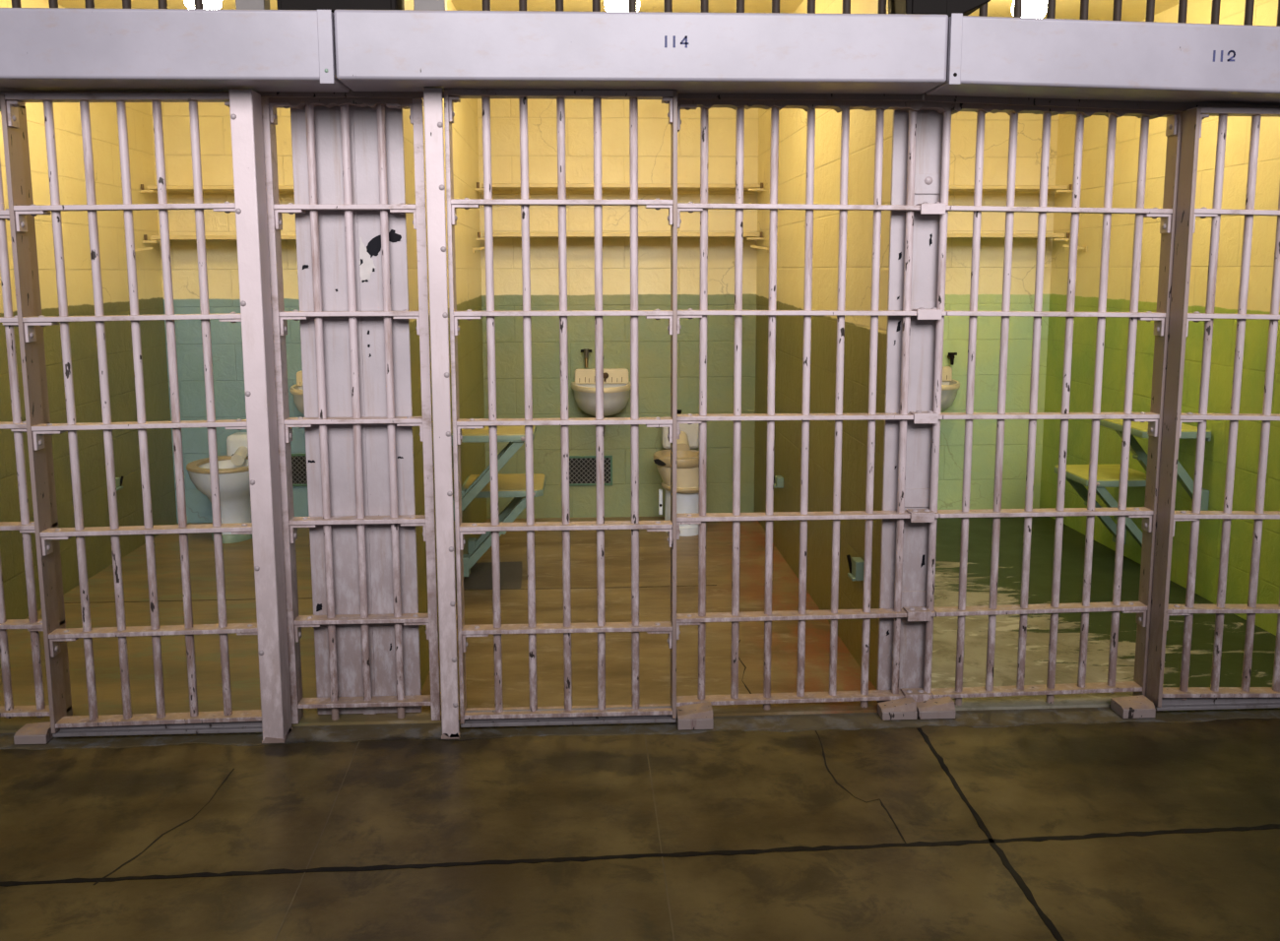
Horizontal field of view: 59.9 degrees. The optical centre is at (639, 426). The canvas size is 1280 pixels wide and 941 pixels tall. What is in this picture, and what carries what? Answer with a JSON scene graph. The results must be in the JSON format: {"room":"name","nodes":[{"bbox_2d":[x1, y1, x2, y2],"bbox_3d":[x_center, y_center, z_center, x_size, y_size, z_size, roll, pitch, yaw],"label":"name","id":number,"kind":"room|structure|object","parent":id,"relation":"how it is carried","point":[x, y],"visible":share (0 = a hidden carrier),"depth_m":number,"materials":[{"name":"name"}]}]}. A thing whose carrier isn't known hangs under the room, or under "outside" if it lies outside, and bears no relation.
{"room":"prison interior","nodes":[
{"label":"prison interior","id":0,"kind":"room"},
{"bbox_2d":[0,0,177,630],"bbox_3d":[-3.152,-0.529,4.695,1.200,2.588,2.812,-1,8,-3],"label":"wall","id":1,"kind":"structure","parent":0,"point":[67,115],"depth_m":5.21,"materials":[{"name":"yellow paint"}]},
{"bbox_2d":[115,475,123,491],"bbox_3d":[-2.555,0.280,5.419,0.051,0.063,0.076,-1,8,-3],"label":"cleat","id":2,"kind":"object","parent":1,"relation":"attached to","point":[118,480],"visible":0.58,"depth_m":5.43,"materials":[{"name":"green metal"}]},
{"bbox_2d":[134,247,152,252],"bbox_3d":[-2.577,-0.901,5.710,0.044,0.042,0.140,6,10,35],"label":"wall hook","id":3,"kind":"object","parent":1,"relation":"attached to","point":[147,248],"visible":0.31,"depth_m":5.72,"materials":[{"name":"beige paint"}]},
{"bbox_2d":[0,89,924,100],"bbox_3d":[-1.312,-1.027,3.211,4.330,0.145,0.013,-1,8,-3],"label":"trim","id":4,"kind":"structure","parent":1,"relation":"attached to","point":[377,95],"depth_m":3.29,"materials":[{"name":"paint"}]},
{"bbox_2d":[0,7,350,92],"bbox_3d":[-2.152,-1.028,3.044,2.636,0.194,0.225,-1,8,-3],"label":"housing","id":5,"kind":"object","parent":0,"point":[48,49],"visible":0.88,"depth_m":2.99,"materials":[{"name":"grey paint"}]},
{"bbox_2d":[11,0,203,8],"bbox_3d":[-1.696,-1.349,3.189,0.929,0.550,0.056,-1,8,-3],"label":"transom grating","id":6,"kind":"object","parent":5,"relation":"attached to","point":[90,4],"visible":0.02,"depth_m":3.21,"materials":[{"name":"brown paint"}]},
{"bbox_2d":[0,92,262,737],"bbox_3d":[-1.470,-0.004,3.313,0.660,1.912,0.082,-1,8,-3],"label":"bars","id":7,"kind":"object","parent":5,"relation":"attached to","point":[227,721],"depth_m":3.29,"materials":[{"name":"grey paint"}]},
{"bbox_2d":[235,0,269,9],"bbox_3d":[-1.128,-1.330,3.221,0.082,0.600,0.071,-1,8,-3],"label":"upright","id":8,"kind":"object","parent":5,"relation":"attached to","point":[239,4],"visible":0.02,"depth_m":3.21,"materials":[{"name":"grey metal"}]},
{"bbox_2d":[276,0,404,12],"bbox_3d":[-0.855,-1.363,3.168,0.330,0.421,0.166,-1,8,-3],"label":"box","id":9,"kind":"object","parent":5,"relation":"on","point":[333,5],"visible":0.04,"depth_m":3.11,"materials":[{"name":"metal"}]},
{"bbox_2d":[402,0,486,690],"bbox_3d":[-0.883,-0.551,4.812,0.144,2.588,2.812,-1,8,-3],"label":"wall","id":10,"kind":"structure","parent":0,"point":[465,135],"depth_m":5.14,"materials":[{"name":"yellow paint"}]},
{"bbox_2d":[290,106,421,714],"bbox_3d":[-0.876,-0.081,3.448,0.332,2.038,0.018,-1,8,-3],"label":"plate","id":11,"kind":"object","parent":10,"relation":"attached to","point":[362,120],"visible":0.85,"depth_m":3.44,"materials":[{"name":"grey paint"}]},
{"bbox_2d":[472,246,485,253],"bbox_3d":[-0.836,-0.923,5.799,0.044,0.042,0.140,6,10,35],"label":"wall hook","id":12,"kind":"object","parent":10,"relation":"attached to","point":[483,247],"visible":0.82,"depth_m":5.78,"materials":[{"name":"beige paint"}]},
{"bbox_2d":[451,425,536,520],"bbox_3d":[-0.633,0.191,4.886,0.348,0.370,0.392,-1,8,-3],"label":"folding table","id":13,"kind":"object","parent":10,"relation":"attached to","point":[513,434],"visible":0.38,"depth_m":4.71,"materials":[{"name":"yellow paint"}]},
{"bbox_2d":[461,473,545,576],"bbox_3d":[-0.634,0.458,5.216,0.375,0.400,0.412,-1,8,-3],"label":"stool","id":14,"kind":"object","parent":10,"relation":"attached to","point":[510,484],"visible":0.71,"depth_m":5.05,"materials":[{"name":"yellow paint"}]},
{"bbox_2d":[150,98,1058,523],"bbox_3d":[0.116,-0.703,6.341,7.900,2.720,0.150,-1,8,-3],"label":"wall","id":15,"kind":"structure","parent":0,"point":[654,128],"depth_m":6.25,"materials":[{"name":"yellow paint"}]},
{"bbox_2d":[139,184,293,192],"bbox_3d":[-1.895,-1.267,5.959,1.455,0.042,0.238,-1,8,-3],"label":"wall shelf","id":16,"kind":"object","parent":15,"relation":"attached to","point":[152,188],"visible":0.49,"depth_m":5.86,"materials":[{"name":"beige paint"}]},
{"bbox_2d":[142,234,296,243],"bbox_3d":[-1.894,-1.010,5.995,1.455,0.042,0.238,-1,8,-3],"label":"wall shelf","id":17,"kind":"object","parent":15,"relation":"attached to","point":[156,237],"visible":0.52,"depth_m":5.89,"materials":[{"name":"yellow metal"}]},
{"bbox_2d":[289,371,304,414],"bbox_3d":[-1.752,-0.095,6.081,0.347,0.391,0.338,-1,8,-3],"label":"sink","id":18,"kind":"object","parent":15,"relation":"attached to","point":[296,390],"visible":0.25,"depth_m":6.01,"materials":[{"name":"ceramic"}]},
{"bbox_2d":[291,384,304,414],"bbox_3d":[-1.752,-0.121,6.079,0.342,0.183,0.335,-1,8,-3],"label":"basin","id":19,"kind":"object","parent":18,"relation":"in","point":[296,390],"depth_m":5.98,"materials":[{"name":"ceramic"}]},
{"bbox_2d":[291,453,307,486],"bbox_3d":[-1.873,0.247,6.287,0.262,0.184,0.014,-1,8,-3],"label":"air vent","id":20,"kind":"object","parent":15,"relation":"in","point":[298,461],"visible":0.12,"depth_m":6.28,"materials":[{"name":"green metal"}]},
{"bbox_2d":[296,371,302,386],"bbox_3d":[-1.760,-0.267,6.205,0.304,0.085,0.045,-1,8,-3],"label":"backsplash","id":21,"kind":"structure","parent":15,"relation":"attached to","point":[299,374],"depth_m":6.18,"materials":[{"name":"ceramic"}]},
{"bbox_2d":[580,348,591,367],"bbox_3d":[-0.269,-0.385,6.260,0.130,0.106,0.063,-1,8,-3],"label":"tap","id":22,"kind":"object","parent":15,"relation":"attached to","point":[586,352],"visible":0.86,"depth_m":6.23,"materials":[{"name":"silver metal"}]},
{"bbox_2d":[569,455,612,486],"bbox_3d":[-0.290,0.255,6.372,0.265,0.172,0.014,-1,8,-3],"label":"air vent","id":23,"kind":"object","parent":15,"relation":"in","point":[582,469],"visible":0.64,"depth_m":6.37,"materials":[{"name":"green metal"}]},
{"bbox_2d":[571,368,630,436],"bbox_3d":[-0.209,-0.111,6.161,0.347,0.391,0.338,-1,8,-3],"label":"sink","id":24,"kind":"object","parent":15,"relation":"attached to","point":[616,386],"visible":0.83,"depth_m":6.14,"materials":[{"name":"ceramic"}]},
{"bbox_2d":[572,383,630,416],"bbox_3d":[-0.209,-0.137,6.159,0.342,0.183,0.335,-1,8,-3],"label":"basin","id":25,"kind":"object","parent":24,"relation":"in","point":[615,395],"depth_m":6.08,"materials":[{"name":"ceramic"}]},
{"bbox_2d":[575,368,628,383],"bbox_3d":[-0.217,-0.283,6.284,0.304,0.085,0.045,-1,8,-3],"label":"backsplash","id":26,"kind":"structure","parent":15,"relation":"attached to","point":[616,374],"depth_m":6.26,"materials":[{"name":"ceramic"}]},
{"bbox_2d":[475,182,764,191],"bbox_3d":[-0.108,-1.296,6.049,1.545,0.042,0.238,-1,8,-3],"label":"wall shelf","id":27,"kind":"object","parent":15,"relation":"attached to","point":[495,186],"visible":0.84,"depth_m":5.97,"materials":[{"name":"yellow metal"}]},
{"bbox_2d":[476,231,764,240],"bbox_3d":[-0.108,-1.039,6.086,1.545,0.042,0.238,-1,8,-3],"label":"wall shelf","id":28,"kind":"object","parent":15,"relation":"attached to","point":[749,235],"visible":0.87,"depth_m":6.01,"materials":[{"name":"yellow metal"}]},
{"bbox_2d":[942,366,952,381],"bbox_3d":[1.635,-0.301,6.380,0.304,0.085,0.045,-1,8,-3],"label":"backsplash","id":29,"kind":"structure","parent":15,"relation":"attached to","point":[946,370],"depth_m":6.36,"materials":[{"name":"ceramic"}]},
{"bbox_2d":[941,366,959,411],"bbox_3d":[1.643,-0.129,6.256,0.347,0.391,0.338,-1,8,-3],"label":"sink","id":30,"kind":"object","parent":15,"relation":"attached to","point":[949,387],"visible":0.32,"depth_m":6.17,"materials":[{"name":"ceramic"}]},
{"bbox_2d":[941,380,958,411],"bbox_3d":[1.643,-0.155,6.254,0.342,0.183,0.335,-1,8,-3],"label":"basin","id":31,"kind":"object","parent":30,"relation":"in","point":[949,388],"depth_m":6.14,"materials":[{"name":"ceramic"}]},
{"bbox_2d":[947,352,957,365],"bbox_3d":[1.784,-0.388,6.369,0.048,0.071,0.058,-1,8,-3],"label":"tap","id":32,"kind":"object","parent":15,"relation":"attached to","point":[950,355],"visible":1,"depth_m":6.34,"materials":[{"name":"metal"}]},
{"bbox_2d":[947,232,1069,240],"bbox_3d":[1.571,-1.050,6.173,1.575,0.042,0.238,-1,8,-3],"label":"wall shelf","id":33,"kind":"object","parent":15,"relation":"attached to","point":[1055,236],"visible":0.45,"depth_m":6.11,"materials":[{"name":"beige paint"}]},
{"bbox_2d":[948,184,1072,191],"bbox_3d":[1.570,-1.307,6.137,1.575,0.042,0.238,-1,8,-3],"label":"wall shelf","id":34,"kind":"object","parent":15,"relation":"attached to","point":[952,188],"visible":0.41,"depth_m":6.08,"materials":[{"name":"beige paint"}]},
{"bbox_2d":[58,0,1178,21],"bbox_3d":[0.186,-1.913,4.752,7.900,0.120,2.962,-1,8,-3],"label":"ceiling","id":35,"kind":"structure","parent":0,"point":[678,6],"depth_m":4.99,"materials":[{"name":"yellow paint"}]},
{"bbox_2d":[184,0,221,9],"bbox_3d":[-1.714,-1.700,4.352,0.142,0.180,0.142,-1,8,-3],"label":"ceiling lamp","id":36,"kind":"object","parent":35,"relation":"attached to","point":[208,4],"visible":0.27,"depth_m":4.32,"materials":[{"name":"glass"}]},
{"bbox_2d":[604,0,639,11],"bbox_3d":[-0.071,-1.716,4.437,0.142,0.180,0.142,-1,8,-3],"label":"ceiling lamp","id":37,"kind":"object","parent":35,"relation":"attached to","point":[610,5],"visible":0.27,"depth_m":4.39,"materials":[{"name":"glass"}]},
{"bbox_2d":[1011,0,1047,18],"bbox_3d":[1.587,-1.733,4.522,0.142,0.180,0.142,-1,8,-3],"label":"ceiling lamp","id":38,"kind":"object","parent":35,"relation":"attached to","point":[1037,9],"visible":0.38,"depth_m":4.47,"materials":[{"name":"glass"}]},
{"bbox_2d":[0,516,1279,940],"bbox_3d":[0.419,1.240,1.824,8.200,0.133,9.357,-1,8,-3],"label":"floor","id":39,"kind":"structure","parent":0,"point":[1125,831],"depth_m":3.05,"materials":[{"name":"brown concrete"}]},
{"bbox_2d":[0,102,72,718],"bbox_3d":[-2.040,-0.014,3.359,0.472,1.901,0.064,-1,8,-3],"label":"fixed grating","id":40,"kind":"object","parent":39,"relation":"on","point":[33,625],"visible":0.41,"depth_m":3.39,"materials":[{"name":"grey paint"}]},
{"bbox_2d":[186,432,252,543],"bbox_3d":[-2.183,0.330,5.980,0.424,0.523,0.611,-1,8,-3],"label":"toilet","id":41,"kind":"object","parent":39,"relation":"on","point":[233,469],"visible":0.62,"depth_m":5.83,"materials":[{"name":"white ceramic"}]},
{"bbox_2d":[260,97,440,723],"bbox_3d":[-0.877,-0.021,3.420,0.476,1.928,0.068,-1,8,-3],"label":"fixed grating","id":42,"kind":"object","parent":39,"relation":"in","point":[289,523],"visible":0.98,"depth_m":3.40,"materials":[{"name":"grey paint"}]},
{"bbox_2d":[0,706,1279,750],"bbox_3d":[0.328,0.995,3.527,8.200,0.102,0.138,-1,8,-3],"label":"floor curb","id":43,"kind":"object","parent":39,"relation":"on","point":[1086,716],"depth_m":3.50,"materials":[{"name":"grey concrete"}]},
{"bbox_2d":[13,721,53,744],"bbox_3d":[-1.857,0.943,3.418,0.095,0.040,0.080,-1,8,-3],"label":"block","id":44,"kind":"object","parent":43,"relation":"on","point":[36,733],"visible":0.77,"depth_m":3.39,"materials":[{"name":"paint"}]},
{"bbox_2d":[228,88,293,743],"bbox_3d":[-1.124,0.004,3.304,0.068,1.936,0.104,-1,8,-3],"label":"post","id":45,"kind":"object","parent":43,"relation":"on","point":[245,106],"visible":1,"depth_m":3.26,"materials":[{"name":"metal"}]},
{"bbox_2d":[423,87,460,739],"bbox_3d":[-0.588,-0.005,3.331,0.057,1.943,0.104,-1,8,-3],"label":"post","id":46,"kind":"object","parent":43,"relation":"on","point":[432,96],"visible":1,"depth_m":3.28,"materials":[{"name":"metal"}]},
{"bbox_2d":[675,702,713,730],"bbox_3d":[0.172,0.916,3.517,0.112,0.056,0.090,-1,8,-3],"label":"block","id":47,"kind":"object","parent":43,"relation":"on","point":[699,716],"visible":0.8,"depth_m":3.48,"materials":[{"name":"paint"}]},
{"bbox_2d":[877,697,917,720],"bbox_3d":[0.827,0.908,3.575,0.113,0.052,0.066,-1,8,-3],"label":"block","id":48,"kind":"object","parent":43,"relation":"on","point":[904,708],"visible":1,"depth_m":3.55,"materials":[{"name":"paint"}]},
{"bbox_2d":[915,696,955,719],"bbox_3d":[0.949,0.908,3.582,0.118,0.050,0.066,-1,8,-3],"label":"block","id":49,"kind":"object","parent":43,"relation":"on","point":[938,708],"visible":0.81,"depth_m":3.56,"materials":[{"name":"paint"}]},
{"bbox_2d":[1110,695,1155,718],"bbox_3d":[1.594,0.907,3.593,0.107,0.044,0.085,-1,8,-3],"label":"block","id":50,"kind":"object","parent":43,"relation":"on","point":[1130,707],"visible":1,"depth_m":3.56,"materials":[{"name":"paint"}]},
{"bbox_2d":[652,409,706,536],"bbox_3d":[0.212,0.249,6.133,0.297,0.628,0.537,-1,8,-3],"label":"toilet","id":51,"kind":"object","parent":39,"relation":"on","point":[687,460],"visible":0.68,"depth_m":5.96,"materials":[{"name":"white ceramic"}]},
{"bbox_2d":[676,99,954,709],"bbox_3d":[0.525,-0.038,3.489,0.852,1.934,0.069,-1,8,-3],"label":"fixed grating","id":52,"kind":"object","parent":39,"relation":"on","point":[927,613],"visible":0.87,"depth_m":3.48,"materials":[{"name":"grey paint"}]},
{"bbox_2d":[930,102,1182,705],"bbox_3d":[1.304,-0.042,3.532,0.710,1.926,0.064,-1,8,-3],"label":"fixed grating","id":53,"kind":"object","parent":39,"relation":"on","point":[1161,317],"visible":0.88,"depth_m":3.52,"materials":[{"name":"grey paint"}]},
{"bbox_2d":[333,9,948,94],"bbox_3d":[0.010,-1.058,3.157,1.686,0.186,0.219,-1,8,-3],"label":"housing","id":54,"kind":"object","parent":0,"point":[377,50],"visible":0.99,"depth_m":3.06,"materials":[{"name":"grey paint"}]},
{"bbox_2d":[413,0,447,10],"bbox_3d":[-0.615,-1.335,3.248,0.089,0.600,0.071,-1,8,-3],"label":"upright","id":55,"kind":"object","parent":54,"relation":"attached to","point":[435,5],"visible":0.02,"depth_m":3.23,"materials":[{"name":"grey metal"}]},
{"bbox_2d":[444,89,677,727],"bbox_3d":[-0.227,-0.023,3.377,0.673,1.926,0.082,-1,8,-3],"label":"door","id":56,"kind":"structure","parent":54,"relation":"attached to","point":[635,713],"depth_m":3.34,"materials":[{"name":"grey paint"}]},
{"bbox_2d":[482,0,886,13],"bbox_3d":[0.136,-1.367,3.284,1.279,0.550,0.056,-1,8,-3],"label":"transom grating","id":57,"kind":"object","parent":54,"relation":"attached to","point":[632,4],"visible":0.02,"depth_m":3.29,"materials":[{"name":"brown paint"}]},
{"bbox_2d":[888,0,990,17],"bbox_3d":[0.873,-1.379,3.242,0.255,0.418,0.196,-1,8,-3],"label":"box","id":58,"kind":"object","parent":54,"relation":"on","point":[921,7],"visible":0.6,"depth_m":3.17,"materials":[{"name":"metal"}]},
{"bbox_2d":[754,0,893,689],"bbox_3d":[0.762,-0.567,4.897,0.061,2.588,2.812,-1,8,-3],"label":"wall","id":59,"kind":"structure","parent":0,"point":[793,122],"depth_m":4.53,"materials":[{"name":"yellow paint"}]},
{"bbox_2d":[750,245,768,253],"bbox_3d":[0.648,-0.938,5.875,0.044,0.042,0.140,-7,11,-41],"label":"wall hook","id":60,"kind":"object","parent":59,"relation":"attached to","point":[751,246],"visible":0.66,"depth_m":5.87,"materials":[{"name":"beige paint"}]},
{"bbox_2d":[773,475,783,488],"bbox_3d":[0.683,0.273,5.519,0.051,0.058,0.076,-1,8,-3],"label":"cleat","id":61,"kind":"object","parent":59,"relation":"attached to","point":[778,480],"visible":0.81,"depth_m":5.48,"materials":[{"name":"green metal"}]},
{"bbox_2d":[846,554,864,581],"bbox_3d":[0.766,0.503,3.948,0.051,0.079,0.076,-1,8,-3],"label":"cleat","id":62,"kind":"object","parent":59,"relation":"attached to","point":[856,566],"visible":0.9,"depth_m":3.92,"materials":[{"name":"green metal"}]},
{"bbox_2d":[876,110,943,702],"bbox_3d":[0.867,-0.097,3.533,0.173,2.038,0.027,-1,8,-3],"label":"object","id":63,"kind":"object","parent":59,"relation":"attached to","point":[929,123],"visible":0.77,"depth_m":3.53,"materials":[{"name":"grey paint"}]},
{"bbox_2d":[925,12,1279,105],"bbox_3d":[1.989,-1.052,3.260,2.270,0.239,0.225,-1,8,-3],"label":"housing","id":64,"kind":"object","parent":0,"point":[988,56],"visible":0.91,"depth_m":3.12,"materials":[{"name":"grey paint"}]},
{"bbox_2d":[978,0,1279,26],"bbox_3d":[1.549,-1.381,3.357,1.132,0.550,0.056,-1,8,-3],"label":"transom grating","id":65,"kind":"object","parent":64,"relation":"attached to","point":[1084,4],"visible":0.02,"depth_m":3.37,"materials":[{"name":"brown paint"}]},
{"bbox_2d":[1145,106,1279,710],"bbox_3d":[2.040,-0.026,3.497,0.766,1.887,0.082,-1,8,-3],"label":"door","id":66,"kind":"structure","parent":64,"relation":"attached to","point":[1184,697],"depth_m":3.48,"materials":[{"name":"grey paint"}]},
{"bbox_2d":[1039,0,1279,636],"bbox_3d":[3.282,-0.592,5.027,1.715,2.588,2.812,-1,8,-3],"label":"wall","id":67,"kind":"structure","parent":0,"point":[1232,12],"depth_m":4.94,"materials":[{"name":"paint"}]},
{"bbox_2d":[1062,245,1087,252],"bbox_3d":[2.342,-0.954,5.963,0.044,0.042,0.140,-7,11,-41],"label":"wall hook","id":68,"kind":"object","parent":67,"relation":"attached to","point":[1083,248],"visible":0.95,"depth_m":5.94,"materials":[{"name":"beige paint"}]},
{"bbox_2d":[1054,464,1146,547],"bbox_3d":[2.238,0.412,5.362,0.355,0.390,0.412,-1,8,-3],"label":"stool","id":69,"kind":"object","parent":67,"relation":"attached to","point":[1077,476],"visible":0.45,"depth_m":5.25,"materials":[{"name":"yellow paint"}]},
{"bbox_2d":[922,92,1279,112],"bbox_3d":[1.983,-1.022,3.387,2.270,0.222,0.013,-1,8,-3],"label":"trim","id":70,"kind":"structure","parent":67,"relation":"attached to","point":[1056,102],"depth_m":3.35,"materials":[{"name":"paint"}]},
{"bbox_2d":[1099,419,1211,511],"bbox_3d":[2.284,0.160,4.985,0.298,0.350,0.492,-1,8,-3],"label":"folding table","id":71,"kind":"object","parent":67,"relation":"attached to","point":[1139,429],"visible":0.34,"depth_m":4.81,"materials":[{"name":"yellow paint"}]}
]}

